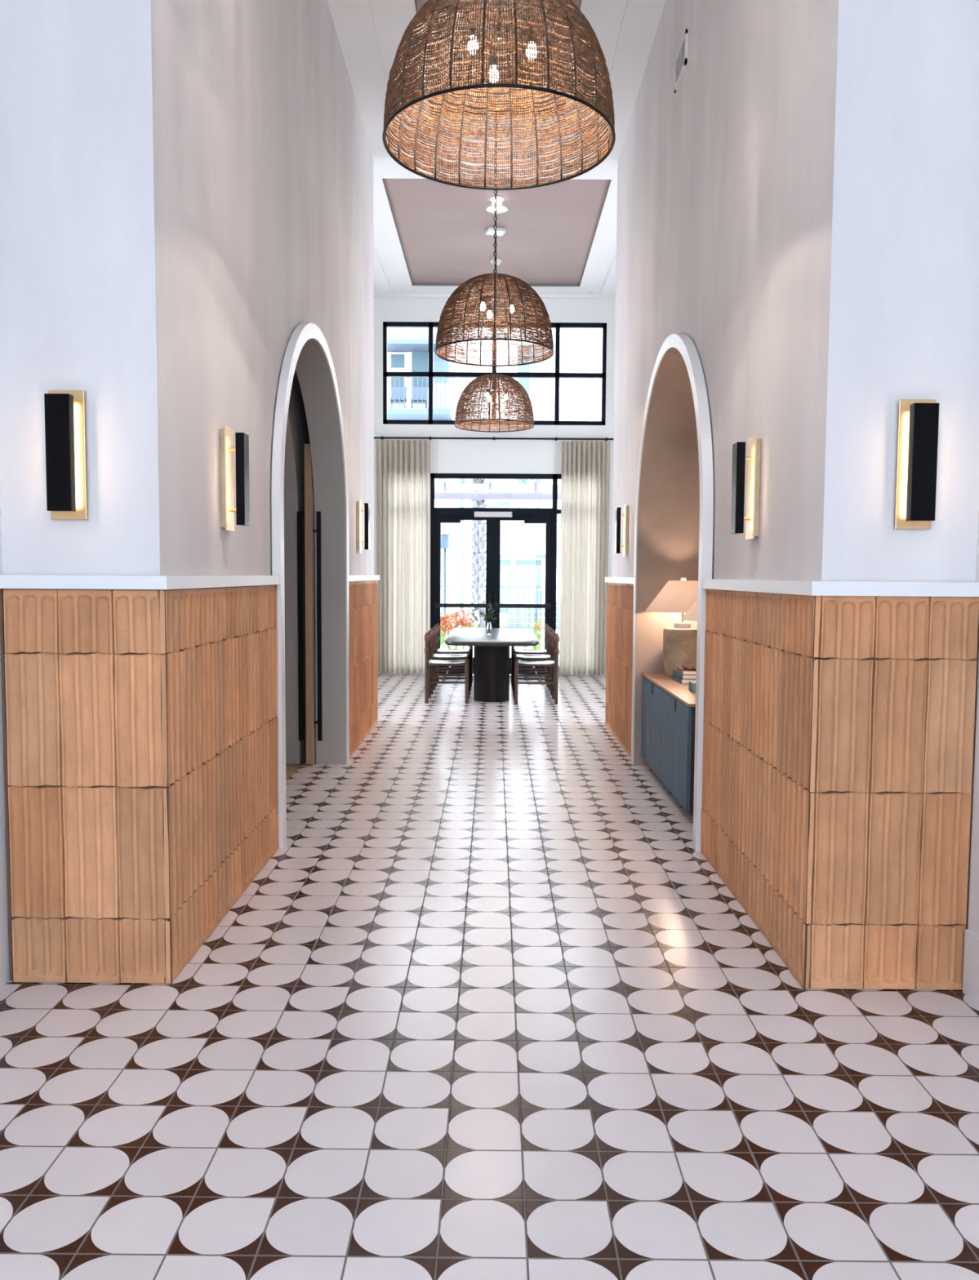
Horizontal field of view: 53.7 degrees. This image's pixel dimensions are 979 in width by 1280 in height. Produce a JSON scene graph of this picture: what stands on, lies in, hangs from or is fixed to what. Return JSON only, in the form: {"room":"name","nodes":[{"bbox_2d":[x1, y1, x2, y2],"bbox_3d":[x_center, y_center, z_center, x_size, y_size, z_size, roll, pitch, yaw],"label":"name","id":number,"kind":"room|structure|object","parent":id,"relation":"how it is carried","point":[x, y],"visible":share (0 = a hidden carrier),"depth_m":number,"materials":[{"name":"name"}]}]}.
{"room":"entrance hallway","nodes":[
{"label":"entrance hallway","id":0,"kind":"room"},
{"bbox_2d":[0,483,9,988],"bbox_3d":[-1.829,-1.295,0.172,0.123,5.550,6.500,0,4,0],"label":"wall","id":1,"kind":"structure","parent":0,"point":[4,945],"depth_m":3.51,"materials":[{"name":"white paint"}]},
{"bbox_2d":[0,0,377,984],"bbox_3d":[-1.501,-1.720,6.514,0.760,5.550,6.324,0,4,0],"label":"wall","id":2,"kind":"structure","parent":0,"point":[186,186],"depth_m":3.56,"materials":[{"name":"paint"}]},
{"bbox_2d":[44,390,87,519],"bbox_3d":[-1.502,-0.656,3.419,0.128,0.455,0.104,0,4,0],"label":"wall sconce","id":3,"kind":"object","parent":2,"relation":"attached to","point":[64,410],"visible":1,"depth_m":3.38,"materials":[{"name":"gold metal"}]},
{"bbox_2d":[0,574,379,589],"bbox_3d":[-1.436,-0.418,6.593,0.622,0.048,6.370,0,4,0],"label":"trim","id":4,"kind":"structure","parent":2,"relation":"attached to","point":[6,581],"depth_m":3.42,"materials":[{"name":"white paint"}]},
{"bbox_2d":[219,426,249,531],"bbox_3d":[-1.132,-0.714,4.307,0.104,0.455,0.128,0,4,0],"label":"wall sconce","id":5,"kind":"object","parent":2,"relation":"attached to","point":[227,508],"visible":1,"depth_m":4.27,"materials":[{"name":"gold metal"}]},
{"bbox_2d":[297,444,322,764],"bbox_3d":[-1.405,-0.314,8.254,0.182,2.488,1.500,0,4,0],"label":"door","id":6,"kind":"structure","parent":2,"relation":"in","point":[309,531],"depth_m":7.55,"materials":[{"name":"grey paint"}]},
{"bbox_2d":[271,323,349,848],"bbox_3d":[-1.143,-0.487,6.437,0.047,3.105,2.450,0,4,0],"label":"trim","id":7,"kind":"structure","parent":2,"relation":"attached to","point":[303,332],"depth_m":5.31,"materials":[{"name":"white paint"}]},
{"bbox_2d":[356,499,369,552],"bbox_3d":[-1.113,-1.001,8.527,0.104,0.455,0.128,0,4,0],"label":"wall sconce","id":8,"kind":"object","parent":2,"relation":"attached to","point":[366,505],"visible":1,"depth_m":8.48,"materials":[{"name":"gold metal"}]},
{"bbox_2d":[0,674,978,1279],"bbox_3d":[-0.283,1.140,5.841,7.800,0.050,17.500,0,4,0],"label":"floor","id":9,"kind":"structure","parent":0,"point":[488,1006],"depth_m":2.95,"materials":[{"name":"tile"}]},
{"bbox_2d":[424,630,469,703],"bbox_3d":[-0.502,0.313,11.550,0.521,0.830,0.526,0,4,0],"label":"dining chair","id":10,"kind":"object","parent":9,"relation":"on","point":[428,662],"visible":1,"depth_m":11.32,"materials":[{"name":"brown wood"}]},
{"bbox_2d":[430,626,471,694],"bbox_3d":[-0.498,0.255,12.408,0.521,0.830,0.526,0,4,0],"label":"dining chair","id":11,"kind":"object","parent":9,"relation":"on","point":[433,656],"visible":0.84,"depth_m":12.27,"materials":[{"name":"brown wood"}]},
{"bbox_2d":[434,622,472,686],"bbox_3d":[-0.494,0.197,13.266,0.521,0.830,0.526,0,4,0],"label":"dining chair","id":12,"kind":"object","parent":9,"relation":"on","point":[437,651],"visible":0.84,"depth_m":13.04,"materials":[{"name":"brown wood"}]},
{"bbox_2d":[444,627,538,702],"bbox_3d":[0.030,0.298,12.408,1.090,0.750,2.900,0,4,0],"label":"dining table","id":13,"kind":"object","parent":9,"relation":"on","point":[491,652],"visible":0.99,"depth_m":11.49,"materials":[{"name":"black wood"}]},
{"bbox_2d":[486,621,491,635],"bbox_3d":[-0.006,-0.151,12.218,0.068,0.170,0.068,0,4,0],"label":"glass vase","id":14,"kind":"object","parent":13,"relation":"on","point":[488,624],"visible":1,"depth_m":12.19,"materials":[{"name":"white"}]},
{"bbox_2d":[475,602,502,622],"bbox_3d":[0.001,-0.277,12.193,0.338,0.385,0.159,-1,4,-15],"label":"foliage","id":15,"kind":"object","parent":14,"relation":"in","point":[490,605],"visible":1,"depth_m":12.20,"materials":[{"name":"green plant"}]},
{"bbox_2d":[511,623,549,687],"bbox_3d":[0.562,0.204,13.261,0.521,0.830,0.526,0,4,0],"label":"dining chair","id":16,"kind":"object","parent":9,"relation":"on","point":[545,651],"visible":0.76,"depth_m":13.03,"materials":[{"name":"brown wood"}]},
{"bbox_2d":[511,626,553,695],"bbox_3d":[0.558,0.262,12.403,0.521,0.830,0.526,0,4,0],"label":"dining chair","id":17,"kind":"object","parent":9,"relation":"on","point":[526,657],"visible":0.8,"depth_m":12.18,"materials":[{"name":"brown wood"}]},
{"bbox_2d":[513,631,559,704],"bbox_3d":[0.554,0.320,11.545,0.521,0.830,0.526,0,4,0],"label":"dining chair","id":18,"kind":"object","parent":9,"relation":"on","point":[553,664],"visible":1,"depth_m":11.31,"materials":[{"name":"brown wood"}]},
{"bbox_2d":[640,672,695,815],"bbox_3d":[1.484,0.693,6.744,0.579,0.742,1.842,0,4,0],"label":"base cabinet","id":19,"kind":"object","parent":9,"relation":"on","point":[668,705],"visible":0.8,"depth_m":6.44,"materials":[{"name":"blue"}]},
{"bbox_2d":[644,577,697,676],"bbox_3d":[1.477,-0.101,7.403,0.570,0.755,0.570,0,4,0],"label":"table lamp","id":20,"kind":"object","parent":19,"relation":"on","point":[679,641],"visible":0.8,"depth_m":7.28,"materials":[{"name":"stone"}]},
{"bbox_2d":[671,674,696,684],"bbox_3d":[1.495,0.284,7.043,0.265,0.034,0.350,0,4,0],"label":"book","id":21,"kind":"object","parent":19,"relation":"on","point":[677,679],"visible":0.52,"depth_m":6.87,"materials":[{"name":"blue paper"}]},
{"bbox_2d":[672,670,696,679],"bbox_3d":[1.498,0.253,7.041,0.260,0.030,0.330,0,4,-1],"label":"book","id":22,"kind":"object","parent":21,"relation":"on","point":[675,673],"visible":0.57,"depth_m":6.88,"materials":[{"name":"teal paper"}]},
{"bbox_2d":[676,666,696,675],"bbox_3d":[1.505,0.226,7.024,0.245,0.026,0.280,1,4,3],"label":"book","id":23,"kind":"object","parent":22,"relation":"on","point":[680,669],"visible":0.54,"depth_m":6.89,"materials":[{"name":"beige paper"}]},
{"bbox_2d":[680,664,696,670],"bbox_3d":[1.488,0.199,7.002,0.200,0.030,0.200,0,4,0],"label":"dish","id":24,"kind":"object","parent":23,"relation":"on","point":[687,667],"visible":0.61,"depth_m":6.95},
{"bbox_2d":[680,598,697,621],"bbox_3d":[1.473,-0.006,5.986,0.570,0.755,0.570,0,4,0],"label":"table lamp","id":25,"kind":"object","parent":19,"relation":"on","point":[691,614],"visible":0.03,"depth_m":5.91,"materials":[{"name":"fabric"}]},
{"bbox_2d":[688,680,696,692],"bbox_3d":[1.390,0.311,6.449,0.100,0.060,0.120,0,4,0],"label":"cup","id":26,"kind":"object","parent":19,"relation":"on","point":[691,687],"visible":0.46,"depth_m":6.40,"materials":[{"name":"teal ceramic"}]},
{"bbox_2d":[373,297,615,675],"bbox_3d":[0.075,-2.246,14.472,7.200,5.550,0.180,0,4,0],"label":"wall","id":27,"kind":"structure","parent":0,"point":[446,455],"depth_m":14.33,"materials":[{"name":"white paint"}]},
{"bbox_2d":[373,435,613,440],"bbox_3d":[0.054,-2.963,14.255,3.530,0.052,0.157,0,4,0],"label":"curtain rod","id":28,"kind":"object","parent":27,"relation":"attached to","point":[494,438],"visible":0.97,"depth_m":14.19,"materials":[{"name":"black metal"}]},
{"bbox_2d":[375,439,430,674],"bbox_3d":[-1.276,-1.218,14.324,0.810,3.448,0.172,0,4,0],"label":"curtain","id":29,"kind":"object","parent":28,"relation":"hanging from","point":[402,467],"visible":0.94,"depth_m":14.30,"materials":[{"name":"fabric"}]},
{"bbox_2d":[558,440,610,675],"bbox_3d":[1.404,-1.200,14.316,0.722,3.448,0.165,0,4,0],"label":"curtain","id":30,"kind":"object","parent":28,"relation":"hanging from","point":[585,465],"visible":0.98,"depth_m":14.31,"materials":[{"name":"fabric"}]},
{"bbox_2d":[382,321,606,425],"bbox_3d":[0.074,-3.935,14.323,3.295,1.490,0.070,0,4,0],"label":"window","id":31,"kind":"structure","parent":27,"relation":"in","point":[430,326],"depth_m":14.29,"materials":[{"name":"black metal"}]},
{"bbox_2d":[430,473,561,668],"bbox_3d":[0.067,-0.977,14.527,3.240,3.010,0.080,0,4,0],"label":"door frame","id":32,"kind":"structure","parent":27,"relation":"in","point":[553,510],"depth_m":14.42,"materials":[{"name":"black metal"}]},
{"bbox_2d":[434,512,552,674],"bbox_3d":[0.050,-0.690,14.491,1.772,2.422,0.152,0,4,0],"label":"door","id":33,"kind":"structure","parent":32,"relation":"attached to","point":[492,524],"depth_m":14.47,"materials":[{"name":"black metal"}]},
{"bbox_2d":[474,511,511,517],"bbox_3d":[0.055,-1.871,14.407,0.565,0.080,0.040,0,4,0],"label":"sensor","id":34,"kind":"object","parent":33,"relation":"attached to","point":[487,514],"visible":1,"depth_m":14.38,"materials":[{"name":"grey plastic"}]},
{"bbox_2d":[327,0,665,299],"bbox_3d":[0.053,-4.520,5.458,7.400,0.200,17.700,0,4,0],"label":"ceiling","id":35,"kind":"structure","parent":0,"point":[430,237],"depth_m":10.53,"materials":[{"name":"white paint"}]},
{"bbox_2d":[454,226,533,432],"bbox_3d":[0.066,-3.746,11.634,0.966,2.326,0.966,2,4,23],"label":"pendant lamp","id":36,"kind":"object","parent":35,"relation":"hanging from","point":[505,383],"visible":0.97,"depth_m":11.40,"materials":[{"name":"brown wicker"}]},
{"bbox_2d":[435,52,554,366],"bbox_3d":[0.048,-3.487,7.793,0.966,2.326,0.966,2,4,20],"label":"pendant lamp","id":37,"kind":"object","parent":35,"relation":"hanging from","point":[525,295],"visible":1,"depth_m":7.58,"materials":[{"name":"brown wicker"}]},
{"bbox_2d":[490,258,501,265],"bbox_3d":[0.086,-4.957,12.695,0.148,0.052,0.148,0,4,0],"label":"smoke detector","id":38,"kind":"object","parent":35,"relation":"attached to","point":[498,260],"visible":0.7,"depth_m":12.65,"materials":[{"name":"white plastic"}]},
{"bbox_2d":[485,195,507,213],"bbox_3d":[0.083,-4.782,10.602,0.240,0.120,0.240,0,4,0],"label":"ceiling light","id":39,"kind":"object","parent":35,"relation":"attached to","point":[500,208],"visible":0.82,"depth_m":10.58,"materials":[{"name":"white plastic"}]},
{"bbox_2d":[489,198,504,210],"bbox_3d":[0.083,-4.779,10.603,0.170,0.090,0.170,0,4,0],"label":"diffuser","id":40,"kind":"object","parent":39,"relation":"attached to","point":[500,206],"depth_m":10.57,"materials":[{"name":"white plastic"}]},
{"bbox_2d":[382,0,615,190],"bbox_3d":[0.046,-3.229,3.962,0.966,2.326,0.966,-1,4,-17],"label":"pendant lamp","id":41,"kind":"object","parent":35,"relation":"hanging from","point":[402,85],"visible":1,"depth_m":3.88,"materials":[{"name":"brown wicker"}]},
{"bbox_2d":[468,23,477,38],"bbox_3d":[-0.066,-2.467,3.924,0.036,0.045,0.035,0,4,0],"label":"socket","id":42,"kind":"object","parent":41,"relation":"attached to","point":[471,29],"depth_m":3.91,"materials":[{"name":"black metal"}]},
{"bbox_2d":[604,0,978,990],"bbox_3d":[1.531,-1.699,6.501,0.735,5.550,6.325,0,4,0],"label":"wall","id":43,"kind":"structure","parent":0,"point":[802,208],"depth_m":3.54,"materials":[{"name":"paint"}]},
{"bbox_2d":[614,504,628,556],"bbox_3d":[1.172,-0.969,8.569,0.104,0.455,0.128,0,4,0],"label":"wall sconce","id":44,"kind":"object","parent":43,"relation":"attached to","point":[618,510],"visible":1,"depth_m":8.53,"materials":[{"name":"gold metal"}]},
{"bbox_2d":[631,333,713,851],"bbox_3d":[1.173,-0.448,6.449,0.057,3.055,2.510,0,4,0],"label":"trim","id":45,"kind":"structure","parent":43,"relation":"attached to","point":[682,343],"depth_m":5.28,"materials":[{"name":"white paint"}]},
{"bbox_2d":[673,29,687,93],"bbox_3d":[1.227,-3.711,6.209,0.012,0.200,0.380,0,4,0],"label":"air vent","id":46,"kind":"object","parent":43,"relation":"in","point":[681,60],"visible":1,"depth_m":6.18,"materials":[{"name":"white metal"}]},
{"bbox_2d":[730,435,760,539],"bbox_3d":[1.153,-0.683,4.359,0.104,0.455,0.128,0,4,0],"label":"wall sconce","id":47,"kind":"object","parent":43,"relation":"attached to","point":[753,453],"visible":1,"depth_m":4.32,"materials":[{"name":"gold metal"}]},
{"bbox_2d":[604,577,978,596],"bbox_3d":[1.458,-0.393,6.582,0.615,0.050,6.370,0,4,0],"label":"trim","id":48,"kind":"structure","parent":43,"relation":"attached to","point":[787,587],"depth_m":3.40,"materials":[{"name":"white paint"}]},
{"bbox_2d":[893,399,938,528],"bbox_3d":[1.510,-0.621,3.407,0.128,0.455,0.104,0,4,0],"label":"wall sconce","id":49,"kind":"object","parent":43,"relation":"attached to","point":[917,419],"visible":1,"depth_m":3.37,"materials":[{"name":"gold metal"}]},
{"bbox_2d":[965,502,978,935],"bbox_3d":[1.807,-1.270,0.157,0.125,5.550,6.500,0,4,0],"label":"wall","id":50,"kind":"structure","parent":0,"point":[973,900],"depth_m":3.47,"materials":[{"name":"white paint"}]},
{"bbox_2d":[962,928,978,1006],"bbox_3d":[1.719,1.379,0.356,0.017,0.235,6.340,0,4,0],"label":"baseboard","id":51,"kind":"structure","parent":50,"relation":"attached to","point":[971,957],"depth_m":3.46,"materials":[{"name":"white paint"}]},
{"label":"outside","id":52,"kind":"structure","parent":0,"visible":0},
{"bbox_2d":[440,613,559,675],"bbox_3d":[0.185,-1.267,42.350,80.000,0.090,55.320,0,4,0],"label":"ground","id":53,"kind":"structure","parent":52,"point":[504,615],"depth_m":24.44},
{"bbox_2d":[440,529,450,636],"bbox_3d":[-1.105,-1.399,23.965,0.280,2.629,0.280,0,4,0],"label":"box","id":54,"kind":"object","parent":53,"relation":"on","point":[445,534],"visible":0.71,"depth_m":23.88,"materials":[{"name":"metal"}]},
{"bbox_2d":[440,608,474,648],"bbox_3d":[-0.633,-0.117,17.549,0.735,0.940,0.646,0,4,0],"label":"flowering shrub","id":55,"kind":"object","parent":53,"relation":"on","point":[464,622],"visible":0.7,"depth_m":17.42,"materials":[{"name":"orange plant"}]},
{"bbox_2d":[434,479,550,627],"bbox_3d":[-0.246,-2.386,22.884,3.378,4.792,3.419,0,4,0],"label":"palm tree","id":56,"kind":"object","parent":53,"relation":"on","point":[478,530],"visible":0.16,"depth_m":22.85,"materials":[{"name":"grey plant"}]},
{"bbox_2d":[386,327,602,613],"bbox_3d":[0.232,-9.224,40.672,32.000,16.045,9.600,0,4,0],"label":"apartment building","id":57,"kind":"structure","parent":53,"relation":"on","point":[522,553],"depth_m":37.42,"materials":[{"name":"white"}]},
{"bbox_2d":[389,386,406,408],"bbox_3d":[-3.449,-9.127,36.556,0.600,0.950,0.540,0,4,0],"label":"balcony chair","id":58,"kind":"object","parent":57,"relation":"on","point":[397,388],"visible":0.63,"depth_m":36.74,"materials":[{"name":"blue metal"}]},
{"bbox_2d":[409,386,426,408],"bbox_3d":[-2.671,-9.122,36.552,0.600,0.950,0.540,0,4,0],"label":"balcony chair","id":59,"kind":"object","parent":57,"relation":"on","point":[420,388],"visible":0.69,"depth_m":36.73,"materials":[{"name":"blue metal"}]},
{"bbox_2d":[434,479,560,500],"bbox_3d":[0.081,-1.260,17.354,7.200,3.256,2.800,0,4,0],"label":"pergola","id":60,"kind":"object","parent":53,"relation":"on","point":[445,491],"visible":0.18,"depth_m":17.06,"materials":[{"name":"grey"}]},
{"bbox_2d":[440,585,559,632],"bbox_3d":[0.110,-0.848,26.002,12.009,1.270,0.060,0,4,0],"label":"metal fence","id":61,"kind":"object","parent":53,"relation":"on","point":[536,587],"visible":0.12,"depth_m":25.97,"materials":[{"name":"blue"}]},
{"bbox_2d":[523,623,529,649],"bbox_3d":[0.627,0.037,17.430,0.198,0.666,0.581,0,4,0],"label":"flowering shrub","id":62,"kind":"object","parent":53,"relation":"on","point":[528,625],"visible":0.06,"depth_m":17.44,"materials":[{"name":"green plant"}]},
{"bbox_2d":[507,601,559,629],"bbox_3d":[1.370,-0.709,27.705,1.700,0.780,0.208,0,4,0],"label":"wall","id":63,"kind":"structure","parent":53,"relation":"on","point":[512,612],"depth_m":27.61,"materials":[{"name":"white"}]},
{"bbox_2d":[532,617,544,649],"bbox_3d":[0.867,-0.025,17.440,0.215,0.792,0.619,0,4,-12],"label":"flowering shrub","id":64,"kind":"object","parent":53,"relation":"on","point":[538,624],"visible":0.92,"depth_m":17.35,"materials":[{"name":"green plant"}]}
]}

